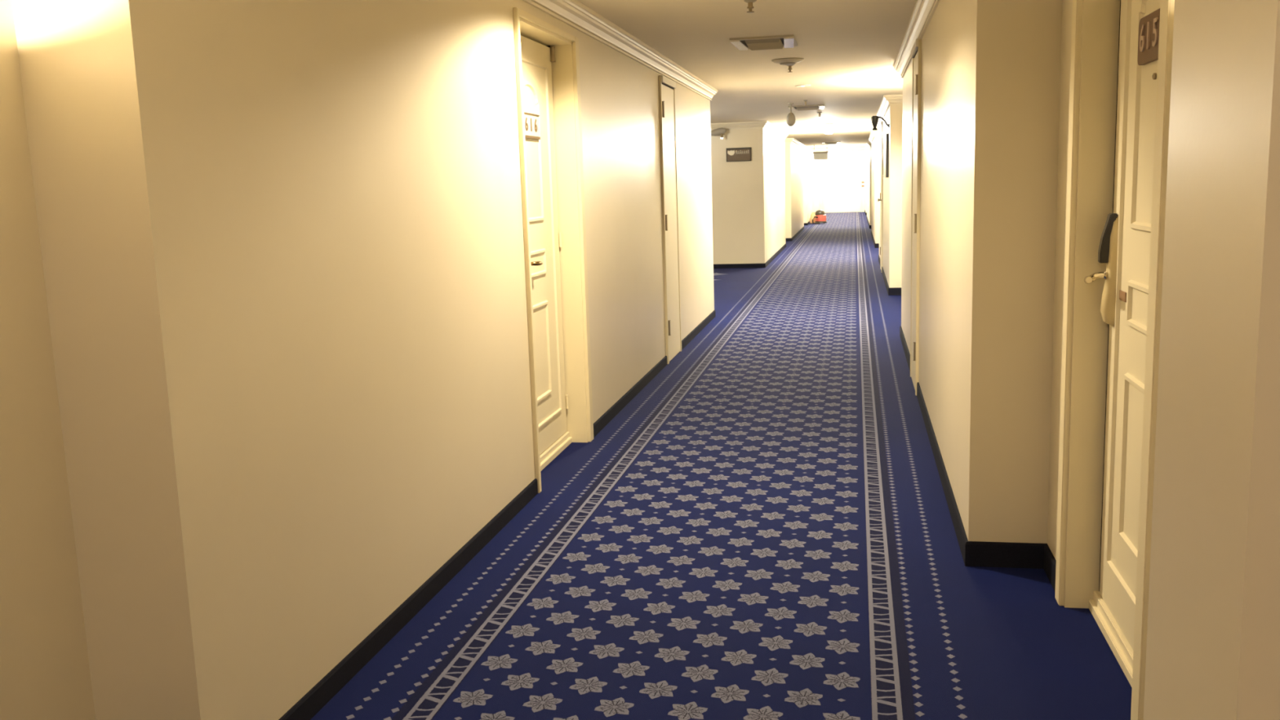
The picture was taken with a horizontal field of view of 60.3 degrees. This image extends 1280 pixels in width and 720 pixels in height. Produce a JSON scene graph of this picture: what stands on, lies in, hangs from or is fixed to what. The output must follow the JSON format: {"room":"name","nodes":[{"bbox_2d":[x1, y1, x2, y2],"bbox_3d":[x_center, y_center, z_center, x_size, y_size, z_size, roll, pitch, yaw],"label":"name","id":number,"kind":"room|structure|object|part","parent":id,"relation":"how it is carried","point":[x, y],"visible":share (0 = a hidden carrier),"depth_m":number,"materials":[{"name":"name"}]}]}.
{"room":"hotel corridor","nodes":[
{"label":"hotel corridor","id":0,"kind":"room"},
{"bbox_2d":[0,0,95,719],"bbox_3d":[-1.795,0.091,1.372,0.350,2.500,2.550,0,9,11],"label":"wall","id":1,"kind":"structure","parent":0,"point":[45,674],"depth_m":2.51,"materials":[{"name":"paint"}]},
{"bbox_2d":[12,0,714,719],"bbox_3d":[-0.462,-0.919,7.447,0.640,2.500,10.050,0,9,11],"label":"wall","id":2,"kind":"structure","parent":0,"point":[282,242],"depth_m":3.13,"materials":[{"name":"paint"}]},
{"bbox_2d":[278,478,537,719],"bbox_3d":[-1.168,1.059,2.883,0.302,0.075,5.405,0,9,11],"label":"baseboard","id":3,"kind":"structure","parent":2,"relation":"attached to","point":[328,686],"depth_m":3.81,"materials":[{"name":"wood"}]},
{"bbox_2d":[512,7,593,493],"bbox_3d":[-0.515,-0.581,5.878,0.187,2.330,1.170,0,9,11],"label":"door","id":4,"kind":"structure","parent":2,"relation":"in","point":[547,63],"depth_m":6.20,"materials":[{"name":"paint"}]},
{"bbox_3d":[-0.576,-1.224,5.763,0.012,0.130,0.310,0,9,11],"label":"number plate","id":5,"kind":"part","parent":4,"relation":"part of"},
{"bbox_3d":[-0.573,-1.091,5.784,0.012,0.730,0.380,0,9,11],"label":"panel moulding","id":6,"kind":"part","parent":4,"relation":"part of","materials":[{"name":"paint"}]},
{"bbox_3d":[-0.552,-0.502,5.710,0.078,0.051,0.147,0,9,11],"label":"lever handle","id":7,"kind":"part","parent":4,"relation":"part of","materials":[{"name":"gold metal"}]},
{"bbox_3d":[-0.555,-0.513,5.876,0.012,0.140,0.380,0,9,11],"label":"panel moulding","id":8,"kind":"part","parent":4,"relation":"part of","materials":[{"name":"paint"}]},
{"bbox_3d":[-0.557,-0.602,5.862,0.012,1.940,0.762,0,9,11],"label":"panel moulding","id":9,"kind":"part","parent":4,"relation":"part of","materials":[{"name":"paint"}]},
{"bbox_3d":[-0.540,-0.042,5.951,0.012,0.525,0.380,0,9,11],"label":"panel moulding","id":10,"kind":"part","parent":4,"relation":"part of","materials":[{"name":"paint"}]},
{"bbox_3d":[-0.533,0.540,6.046,0.066,0.066,1.036,0,9,11],"label":"sill","id":11,"kind":"part","parent":4,"relation":"part of","materials":[{"name":"paint"}]},
{"bbox_2d":[521,0,717,100],"bbox_3d":[-2.069,-1.897,6.323,3.518,0.115,12.678,0,9,11],"label":"trim","id":12,"kind":"structure","parent":2,"relation":"attached to","point":[573,13],"depth_m":7.17,"materials":[{"name":"paint"}]},
{"bbox_2d":[593,355,666,437],"bbox_3d":[-0.037,0.221,7.920,0.012,0.075,2.740,0,9,11],"label":"baseboard","id":13,"kind":"structure","parent":2,"relation":"attached to","point":[611,413],"depth_m":7.63,"materials":[{"name":"wood"}]},
{"bbox_2d":[657,75,681,364],"bbox_3d":[0.270,-1.192,9.438,0.034,2.367,0.730,0,9,11],"label":"door","id":14,"kind":"structure","parent":2,"relation":"in","point":[667,86],"depth_m":9.36,"materials":[{"name":"paint"}]},
{"bbox_3d":[0.233,-2.333,9.251,0.034,0.052,0.680,0,9,11],"label":"head plate","id":15,"kind":"part","parent":14,"relation":"part of","materials":[{"name":"white wood"}]},
{"bbox_2d":[681,310,715,350],"bbox_3d":[-1.082,-0.323,11.544,3.452,0.075,2.562,0,9,11],"label":"baseboard","id":16,"kind":"structure","parent":2,"relation":"attached to","point":[704,322],"depth_m":11.03,"materials":[{"name":"wood"}]},
{"bbox_2d":[311,212,1132,719],"bbox_3d":[2.528,-2.236,23.394,6.600,0.100,53.400,0,9,11],"label":"floor","id":17,"kind":"structure","parent":0,"point":[765,530],"depth_m":4.21,"materials":[{"name":"carpet"}]},
{"bbox_2d":[809,212,815,223],"bbox_3d":[5.911,-4.846,37.579,0.261,0.380,0.257,0,9,11],"label":"cloth bag","id":18,"kind":"object","parent":17,"relation":"on","point":[812,215],"visible":0.74,"depth_m":37.50,"materials":[{"name":"beige fabric"}]},
{"bbox_2d":[812,209,826,223],"bbox_3d":[6.075,-4.831,37.161,0.398,0.469,0.558,3,10,29],"label":"vacuum cleaner","id":19,"kind":"object","parent":17,"relation":"on","point":[820,217],"visible":1,"depth_m":37.09,"materials":[{"name":"red plastic"}]},
{"bbox_2d":[577,0,916,155],"bbox_3d":[2.447,-4.803,22.985,6.600,0.100,53.400,0,9,11],"label":"ceiling","id":20,"kind":"structure","parent":0,"point":[849,49],"depth_m":8.81,"materials":[{"name":"paint"}]},
{"bbox_2d":[743,0,756,13],"bbox_3d":[0.619,-1.982,6.178,0.072,0.066,0.072,0,9,11],"label":"sprinkler","id":21,"kind":"object","parent":20,"relation":"attached to","point":[749,2],"visible":1,"depth_m":6.17,"materials":[{"name":"grey metal"}]},
{"bbox_2d":[729,34,797,50],"bbox_3d":[0.907,-2.297,8.020,0.450,0.044,0.580,0,9,11],"label":"ceiling vent","id":22,"kind":"object","parent":20,"relation":"in","point":[779,42],"visible":1,"depth_m":7.88,"materials":[{"name":"metal"}]},
{"bbox_2d":[741,38,784,47],"bbox_3d":[0.907,-2.314,8.018,0.350,0.007,0.480,0,9,11],"label":"grille","id":23,"kind":"object","parent":22,"relation":"attached to","point":[763,42],"depth_m":7.88,"materials":[{"name":"white metal"}]},
{"bbox_2d":[771,57,804,65],"bbox_3d":[1.244,-2.506,9.273,0.270,0.045,0.270,0,9,11],"label":"smoke detector","id":24,"kind":"object","parent":20,"relation":"attached to","point":[783,61],"visible":1,"depth_m":9.20,"materials":[{"name":"plastic"}]},
{"bbox_2d":[786,64,794,72],"bbox_3d":[1.320,-2.564,9.692,0.072,0.066,0.072,0,9,11],"label":"sprinkler","id":25,"kind":"object","parent":20,"relation":"attached to","point":[789,68],"visible":0.92,"depth_m":9.68,"materials":[{"name":"grey metal"}]},
{"bbox_2d":[786,102,795,126],"bbox_3d":[1.995,-3.241,14.558,0.120,0.305,0.119,0,9,11],"label":"dome camera","id":26,"kind":"object","parent":20,"relation":"hanging from","point":[790,119],"visible":1,"depth_m":14.53,"materials":[{"name":"grey plastic"}]},
{"bbox_3d":[1.992,-3.327,14.544,0.070,0.130,0.069,0,9,11],"label":"stem","id":27,"kind":"part","parent":26,"relation":"part of","materials":[{"name":"grey plastic"}]},
{"bbox_2d":[795,84,810,87],"bbox_3d":[1.755,-2.952,11.865,0.170,0.014,0.170,0,9,11],"label":"recessed light","id":28,"kind":"object","parent":20,"relation":"in","point":[797,86],"visible":1,"depth_m":11.83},
{"bbox_2d":[788,104,825,111],"bbox_3d":[2.333,-3.514,15.376,0.490,0.044,0.600,0,9,11],"label":"ceiling vent","id":29,"kind":"object","parent":20,"relation":"in","point":[814,107],"visible":0.86,"depth_m":15.19,"materials":[{"name":"metal"}]},
{"bbox_2d":[813,145,828,159],"bbox_3d":[5.412,-6.225,33.009,0.460,0.430,0.080,0,9,11],"label":"exit sign","id":30,"kind":"object","parent":20,"relation":"hanging from","point":[817,155],"visible":1,"depth_m":33.00,"materials":[{"name":"grey plastic"}]},
{"bbox_3d":[5.412,-6.218,33.010,0.460,0.045,0.080,0,9,11],"label":"rail","id":31,"kind":"part","parent":30,"relation":"part of","materials":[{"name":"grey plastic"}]},
{"bbox_3d":[5.416,-6.104,33.028,0.420,0.185,0.050,0,9,11],"label":"panel","id":32,"kind":"part","parent":30,"relation":"part of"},
{"bbox_2d":[822,130,835,133],"bbox_3d":[4.005,-4.836,23.398,0.260,0.062,0.260,0,9,11],"label":"ceiling light","id":33,"kind":"object","parent":20,"relation":"attached to","point":[824,131],"visible":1,"depth_m":23.31,"materials":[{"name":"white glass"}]},
{"bbox_2d":[822,142,839,144],"bbox_3d":[5.376,-6.095,30.973,0.490,0.044,0.600,0,9,11],"label":"ceiling vent","id":34,"kind":"object","parent":20,"relation":"in","point":[824,143],"visible":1,"depth_m":30.77,"materials":[{"name":"metal"}]},
{"bbox_2d":[710,128,786,264],"bbox_3d":[1.012,-3.327,22.270,3.455,2.500,6.000,0,9,11],"label":"wall","id":35,"kind":"structure","parent":0,"point":[748,197],"depth_m":19.19,"materials":[{"name":"paint"}]},
{"bbox_2d":[710,128,726,138],"bbox_3d":[1.333,-3.885,18.916,0.300,0.190,0.200,0,9,11],"label":"spotlight","id":36,"kind":"object","parent":35,"relation":"attached to","point":[719,131],"visible":0.95,"depth_m":18.83,"materials":[{"name":"grey plastic"}]},
{"bbox_2d":[726,147,751,161],"bbox_3d":[1.703,-3.540,18.989,0.430,0.230,0.028,0,9,11],"label":"wall sign","id":37,"kind":"object","parent":35,"relation":"attached to","point":[733,154],"visible":1,"depth_m":18.98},
{"bbox_2d":[713,221,809,268],"bbox_3d":[3.389,-4.109,34.419,3.467,0.075,30.712,0,9,11],"label":"baseboard","id":38,"kind":"structure","parent":35,"relation":"attached to","point":[721,265],"depth_m":19.36,"materials":[{"name":"wood"}]},
{"bbox_2d":[710,120,813,155],"bbox_3d":[3.340,-6.478,34.002,3.533,0.115,30.778,0,9,11],"label":"trim","id":39,"kind":"structure","parent":35,"relation":"attached to","point":[766,125],"depth_m":18.96,"materials":[{"name":"paint"}]},
{"bbox_2d":[784,142,819,238],"bbox_3d":[5.287,-5.788,36.873,0.655,2.500,24.700,0,9,11],"label":"wall","id":40,"kind":"structure","parent":0,"point":[793,155],"depth_m":31.30,"materials":[{"name":"paint"}]},
{"bbox_2d":[819,154,865,212],"bbox_3d":[8.989,-7.785,48.672,3.400,2.500,0.200,0,9,11],"label":"wall","id":41,"kind":"structure","parent":0,"point":[854,157],"depth_m":48.49,"materials":[{"name":"paint"}]},
{"bbox_2d":[822,161,861,213],"bbox_3d":[8.908,-7.614,48.570,1.680,2.200,0.083,0,9,11],"label":"door","id":42,"kind":"structure","parent":41,"relation":"in","point":[851,171],"depth_m":48.58,"materials":[{"name":"paint"}]},
{"bbox_3d":[8.516,-8.060,48.585,0.465,0.800,0.010,0,9,11],"label":"panel","id":43,"kind":"part","parent":42,"relation":"part of","materials":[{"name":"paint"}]},
{"bbox_3d":[8.545,-7.122,48.735,0.465,0.700,0.010,0,9,11],"label":"panel","id":44,"kind":"part","parent":42,"relation":"part of","materials":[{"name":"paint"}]},
{"bbox_3d":[9.276,-8.060,48.437,0.465,0.800,0.010,0,9,11],"label":"panel","id":45,"kind":"part","parent":42,"relation":"part of","materials":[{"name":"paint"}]},
{"bbox_3d":[9.306,-7.122,48.586,0.465,0.700,0.010,0,9,11],"label":"panel","id":46,"kind":"part","parent":42,"relation":"part of","materials":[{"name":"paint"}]},
{"bbox_2d":[861,177,864,186],"bbox_3d":[9.771,-7.807,48.401,0.160,0.420,0.022,0,9,11],"label":"notice","id":47,"kind":"object","parent":41,"relation":"attached to","point":[862,178],"visible":1,"depth_m":48.39,"materials":[{"name":"white paper"}]},
{"bbox_2d":[865,155,866,213],"bbox_3d":[9.844,-7.416,46.191,0.770,2.500,4.400,0,9,11],"label":"wall","id":48,"kind":"structure","parent":0,"point":[865,155],"depth_m":44.31,"materials":[{"name":"paint"}]},
{"bbox_2d":[866,146,871,225],"bbox_3d":[7.963,-5.821,36.552,0.770,2.500,8.700,0,9,11],"label":"wall","id":49,"kind":"structure","parent":0,"point":[869,151],"depth_m":33.54,"materials":[{"name":"paint"}]},
{"bbox_2d":[864,209,879,264],"bbox_3d":[7.091,-4.069,33.363,0.302,0.098,31.370,0,9,11],"label":"baseboard","id":50,"kind":"structure","parent":49,"relation":"attached to","point":[876,245],"depth_m":24.88,"materials":[{"name":"wood"}]},
{"bbox_2d":[871,134,879,243],"bbox_3d":[5.959,-4.122,26.283,0.770,2.500,6.100,0,9,11],"label":"wall","id":51,"kind":"structure","parent":0,"point":[875,144],"depth_m":23.54,"materials":[{"name":"paint"}]},
{"bbox_2d":[862,0,940,156],"bbox_3d":[5.072,-4.810,23.194,0.368,0.115,51.600,0,9,11],"label":"trim","id":52,"kind":"structure","parent":51,"relation":"attached to","point":[923,11],"depth_m":8.02,"materials":[{"name":"paint"}]},
{"bbox_2d":[879,104,902,287],"bbox_3d":[4.116,-2.559,16.837,0.770,2.500,6.200,0,9,11],"label":"wall","id":53,"kind":"structure","parent":0,"point":[892,184],"depth_m":13.99,"materials":[{"name":"paint"}]},
{"bbox_2d":[871,115,888,130],"bbox_3d":[3.069,-3.030,14.076,0.226,0.183,0.095,0,9,11],"label":"wall lamp","id":54,"kind":"object","parent":53,"relation":"attached to","point":[874,119],"visible":1,"depth_m":14.06,"materials":[{"name":"black metal"}]},
{"bbox_3d":[3.076,-3.051,14.074,0.210,0.141,0.034,-1,9,5],"label":"arm","id":55,"kind":"part","parent":54,"relation":"part of","materials":[{"name":"black plastic"}]},
{"bbox_2d":[877,121,883,271],"bbox_3d":[3.844,-2.606,17.657,0.078,2.352,0.740,0,9,11],"label":"door","id":56,"kind":"structure","parent":53,"relation":"in","point":[881,199],"depth_m":17.41,"materials":[{"name":"paint"}]},
{"bbox_3d":[3.873,-2.603,17.651,0.020,2.345,0.740,0,9,11],"label":"casing","id":57,"kind":"part","parent":56,"relation":"part of","materials":[{"name":"paint"}]},
{"bbox_2d":[883,133,888,177],"bbox_3d":[3.359,-2.781,15.059,0.035,0.565,1.580,0,9,11],"label":"picture frame","id":58,"kind":"object","parent":53,"relation":"attached to","point":[886,139],"visible":1,"depth_m":14.33,"materials":[{"name":"black plastic"}]},
{"bbox_2d":[881,266,910,371],"bbox_3d":[3.093,-0.679,12.878,0.302,0.098,9.380,0,9,11],"label":"baseboard","id":59,"kind":"structure","parent":53,"relation":"attached to","point":[891,291],"depth_m":14.05,"materials":[{"name":"wood"}]},
{"bbox_2d":[901,0,1062,543],"bbox_3d":[2.217,-0.949,7.106,0.770,2.500,6.390,0,9,11],"label":"wall","id":60,"kind":"structure","parent":0,"point":[990,82],"depth_m":4.16,"materials":[{"name":"paint"}]},
{"bbox_2d":[910,38,921,395],"bbox_3d":[1.943,-0.996,7.801,0.034,2.392,0.770,0,9,11],"label":"door","id":61,"kind":"structure","parent":60,"relation":"in","point":[916,51],"depth_m":7.67,"materials":[{"name":"paint"}]},
{"bbox_3d":[1.906,-2.150,7.612,0.034,0.052,0.720,0,9,11],"label":"head plate","id":62,"kind":"part","parent":61,"relation":"part of","materials":[{"name":"white wood"}]},
{"bbox_2d":[916,382,1056,592],"bbox_3d":[1.703,0.500,5.753,0.302,0.098,3.730,0,9,11],"label":"baseboard","id":63,"kind":"structure","parent":60,"relation":"attached to","point":[974,553],"depth_m":4.25,"materials":[{"name":"wood"}]},
{"bbox_2d":[1047,0,1072,559],"bbox_3d":[1.512,-0.230,2.733,0.480,2.500,2.580,0,9,11],"label":"wall","id":64,"kind":"structure","parent":0,"point":[1067,5],"depth_m":3.96,"materials":[{"name":"paint"}]},
{"bbox_2d":[1054,0,1174,719],"bbox_3d":[1.415,-0.208,3.158,0.172,2.330,1.170,0,9,11],"label":"door","id":65,"kind":"structure","parent":64,"relation":"in","point":[1122,50],"depth_m":3.52,"materials":[{"name":"paint"}]},
{"bbox_3d":[1.455,-0.264,3.533,0.114,0.041,0.051,-8,11,-33],"label":"lever handle","id":66,"kind":"part","parent":65,"relation":"part of","materials":[{"name":"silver metal"}]},
{"bbox_3d":[1.493,0.909,3.327,0.066,0.066,0.996,0,9,11],"label":"sill","id":67,"kind":"part","parent":65,"relation":"part of","materials":[{"name":"paint"}]},
{"bbox_3d":[1.445,-0.233,3.148,0.012,1.940,0.670,0,9,11],"label":"panel moulding","id":68,"kind":"part","parent":65,"relation":"part of","materials":[{"name":"paint"}]},
{"bbox_3d":[1.462,0.327,3.237,0.012,0.525,0.380,0,9,11],"label":"panel moulding","id":69,"kind":"part","parent":65,"relation":"part of","materials":[{"name":"paint"}]},
{"bbox_3d":[1.448,-0.144,3.162,0.012,0.140,0.380,0,9,11],"label":"panel moulding","id":70,"kind":"part","parent":65,"relation":"part of","materials":[{"name":"paint"}]},
{"bbox_3d":[1.429,-0.722,3.070,0.012,0.730,0.380,0,9,11],"label":"panel moulding","id":71,"kind":"part","parent":65,"relation":"part of","materials":[{"name":"paint"}]},
{"bbox_3d":[1.422,-0.894,3.043,0.014,0.130,0.310,0,9,11],"label":"number plate","id":72,"kind":"part","parent":65,"relation":"part of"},
{"bbox_2d":[1143,0,1279,719],"bbox_3d":[1.088,0.008,1.322,0.770,2.500,0.390,0,9,11],"label":"wall","id":73,"kind":"structure","parent":0,"point":[1213,646],"depth_m":1.33,"materials":[{"name":"paint"}]}
]}

